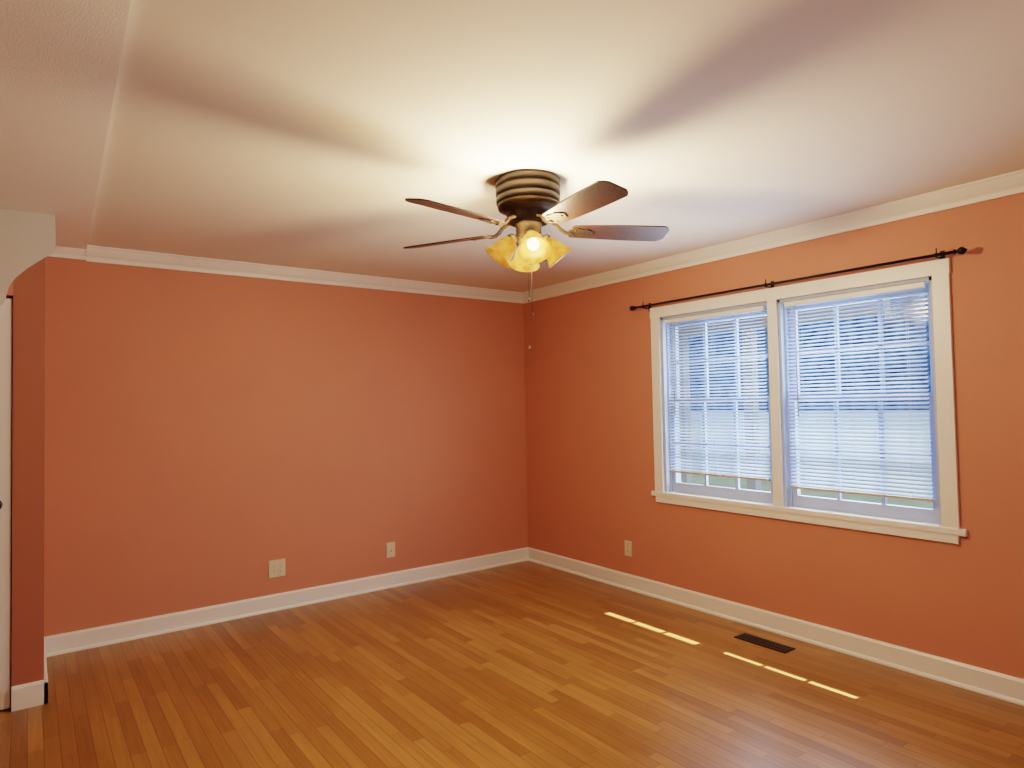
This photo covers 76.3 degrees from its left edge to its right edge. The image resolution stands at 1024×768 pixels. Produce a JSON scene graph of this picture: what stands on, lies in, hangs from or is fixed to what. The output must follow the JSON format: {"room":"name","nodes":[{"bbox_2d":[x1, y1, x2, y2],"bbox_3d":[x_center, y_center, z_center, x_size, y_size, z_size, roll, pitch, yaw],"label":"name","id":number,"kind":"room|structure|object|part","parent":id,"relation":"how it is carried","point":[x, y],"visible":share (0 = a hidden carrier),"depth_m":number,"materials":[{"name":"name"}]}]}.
{"room":"empty bedroom","nodes":[
{"label":"empty bedroom","id":0,"kind":"room"},
{"bbox_2d":[6,258,44,686],"bbox_3d":[-3.214,0.369,3.041,1.665,2.418,0.756,0,-2,-37],"label":"wall","id":1,"kind":"structure","parent":0,"point":[26,291],"depth_m":3.19,"materials":[{"name":"paint"}]},
{"bbox_2d":[0,298,11,709],"bbox_3d":[-2.718,0.566,2.919,0.752,1.973,0.105,0,-2,-37],"label":"closet door","id":2,"kind":"structure","parent":1,"relation":"in","point":[5,445],"depth_m":3.15,"materials":[{"name":"white wood"}]},
{"bbox_2d":[0,208,55,305],"bbox_3d":[-2.622,-0.609,3.040,0.808,0.485,0.020,0,-2,-37],"label":"valance header","id":3,"kind":"object","parent":1,"relation":"attached to","point":[27,240],"visible":1,"depth_m":3.19,"materials":[{"name":"grey paint"}]},
{"bbox_2d":[35,636,50,705],"bbox_3d":[-2.504,1.522,3.477,0.031,0.114,0.726,0,-2,-37],"label":"baseboard","id":4,"kind":"structure","parent":1,"relation":"attached to","point":[41,687],"depth_m":3.19,"materials":[{"name":"white wood"}]},
{"bbox_2d":[9,256,527,662],"bbox_3d":[-2.035,0.380,4.481,5.575,2.440,0.150,0,-2,-37],"label":"wall","id":5,"kind":"structure","parent":0,"point":[211,439],"depth_m":4.57,"materials":[{"name":"paint"}]},
{"bbox_2d":[269,559,284,577],"bbox_3d":[-1.664,1.306,4.614,0.116,0.120,0.008,0,-2,-37],"label":"electrical outlet","id":6,"kind":"object","parent":5,"relation":"attached to","point":[276,568],"visible":1,"depth_m":4.61,"materials":[{"name":"beige"}]},
{"bbox_2d":[49,245,520,302],"bbox_3d":[-1.354,-0.795,4.907,3.540,0.090,0.062,0,-2,-37],"label":"crown molding","id":7,"kind":"structure","parent":5,"relation":"attached to","point":[100,254],"depth_m":4.63,"materials":[{"name":"white wood"}]},
{"bbox_2d":[51,547,526,655],"bbox_3d":[-1.313,1.542,4.853,3.555,0.114,0.028,0,-2,-37],"label":"baseboard","id":8,"kind":"structure","parent":5,"relation":"attached to","point":[89,638],"depth_m":4.54,"materials":[{"name":"white wood"}]},
{"bbox_2d":[386,542,394,557],"bbox_3d":[-0.954,1.308,5.138,0.072,0.117,0.014,0,-2,-37],"label":"outlet","id":9,"kind":"object","parent":5,"relation":"attached to","point":[390,547],"visible":1,"depth_m":5.14,"materials":[{"name":"beige plastic"}]},
{"bbox_2d":[0,561,1023,767],"bbox_3d":[-0.299,1.554,2.135,5.575,0.120,5.896,0,-2,-37],"label":"floor","id":10,"kind":"structure","parent":0,"point":[527,664],"depth_m":3.17,"materials":[{"name":"brown wood"}]},
{"bbox_2d":[734,633,795,653],"bbox_3d":[1.470,1.508,3.801,0.110,0.008,0.330,0,-2,-37],"label":"floor vent","id":11,"kind":"object","parent":10,"relation":"in","point":[768,644],"visible":1,"depth_m":3.78,"materials":[{"name":"brown metal"}]},
{"bbox_2d":[87,0,1023,291],"bbox_3d":[-0.348,-1.004,2.215,5.575,0.120,5.896,0,-2,-37],"label":"ceiling","id":12,"kind":"structure","parent":0,"point":[321,134],"depth_m":2.35,"materials":[{"name":"beige paint"}]},
{"bbox_2d":[0,0,130,248],"bbox_3d":[-1.709,-0.938,1.202,1.882,0.022,5.596,0,-2,-37],"label":"soffit ceiling","id":13,"kind":"structure","parent":12,"relation":"attached to","point":[59,63],"depth_m":2.09,"materials":[{"name":"white paint"}]},
{"bbox_2d":[403,169,668,315],"bbox_3d":[0.074,-0.620,2.923,1.270,0.618,1.266,0,-2,-37],"label":"ceiling fan","id":14,"kind":"object","parent":12,"relation":"attached to","point":[596,195],"depth_m":2.87,"materials":[{"name":"brown wood"}]},
{"bbox_3d":[0.073,-0.828,2.966,0.296,0.200,0.296,0,-2,-37],"label":"ceiling fan body","id":15,"kind":"part","parent":14,"relation":"part of","materials":[{"name":"brown metal"}]},
{"bbox_3d":[0.078,-0.600,2.959,0.337,0.146,0.337,-2,-2,38],"label":"ceiling fan shade","id":16,"kind":"part","parent":14,"relation":"part of","materials":[{"name":"yellow glass"}]},
{"bbox_3d":[0.077,-0.620,2.960,0.220,0.081,0.220,-2,-2,38],"label":"ceiling fan bulb","id":17,"kind":"part","parent":14,"relation":"part of","materials":[{"name":"white glass"}]},
{"bbox_2d":[524,193,1023,678],"bbox_3d":[1.855,0.284,3.792,0.150,2.440,5.596,0,-2,-37],"label":"wall","id":18,"kind":"structure","parent":0,"point":[591,499],"depth_m":3.81,"materials":[{"name":"paint"}]},
{"bbox_2d":[624,540,631,556],"bbox_3d":[0.884,1.254,4.961,0.008,0.116,0.072,0,-2,-37],"label":"outlet","id":19,"kind":"object","parent":18,"relation":"attached to","point":[628,548],"visible":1,"depth_m":4.96,"materials":[{"name":"beige plastic"}]},
{"bbox_2d":[521,169,1023,303],"bbox_3d":[1.747,-0.891,3.765,0.062,0.090,5.596,0,-2,-37],"label":"crown molding","id":20,"kind":"structure","parent":18,"relation":"attached to","point":[996,187],"depth_m":3.76,"materials":[{"name":"white wood"}]},
{"bbox_2d":[527,547,1023,705],"bbox_3d":[1.805,1.446,3.702,0.028,0.114,5.596,0,-2,-37],"label":"baseboard","id":21,"kind":"structure","parent":18,"relation":"attached to","point":[1000,686],"depth_m":3.76,"materials":[{"name":"white wood"}]},
{"bbox_2d":[629,247,966,311],"bbox_3d":[1.549,-0.602,4.003,0.094,0.069,2.181,0,-2,-37],"label":"curtain rod","id":22,"kind":"object","parent":18,"relation":"attached to","point":[959,250],"visible":1,"depth_m":3.69,"materials":[{"name":"black metal"}]},
{"bbox_2d":[650,258,967,543],"bbox_3d":[1.677,0.115,4.036,0.205,1.409,1.986,0,-2,-37],"label":"window","id":23,"kind":"structure","parent":18,"relation":"in","point":[949,530],"depth_m":3.86,"materials":[{"name":"white wood"}]},
{"bbox_2d":[665,305,770,480],"bbox_3d":[1.350,0.070,4.362,0.040,1.092,0.780,0,-2,-37],"label":"window blind","id":24,"kind":"object","parent":23,"relation":"attached to","point":[736,312],"visible":0.92,"depth_m":4.33,"materials":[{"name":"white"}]},
{"bbox_2d":[784,282,933,501],"bbox_3d":[1.894,0.052,3.628,0.040,1.122,0.770,0,-2,-37],"label":"window blind","id":25,"kind":"object","parent":23,"relation":"attached to","point":[872,293],"visible":0.94,"depth_m":3.59,"materials":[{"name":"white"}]},
{"label":"outside","id":26,"kind":"structure","parent":0,"visible":0},
{"bbox_2d":[689,294,930,460],"bbox_3d":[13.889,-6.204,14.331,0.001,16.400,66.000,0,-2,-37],"label":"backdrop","id":27,"kind":"structure","parent":26,"point":[926,328],"depth_m":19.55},
{"bbox_2d":[692,450,932,508],"bbox_3d":[17.626,2.010,16.108,39.830,0.050,55.000,0,-2,-37],"label":"lawn","id":28,"kind":"structure","parent":26,"point":[725,482],"depth_m":14.46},
{"bbox_2d":[678,299,889,490],"bbox_3d":[0.817,0.567,8.058,3.170,2.980,6.000,0,-2,-37],"label":"porch","id":29,"kind":"object","parent":28,"relation":"on","point":[749,484],"depth_m":7.75,"materials":[{"name":"white"}]}
]}

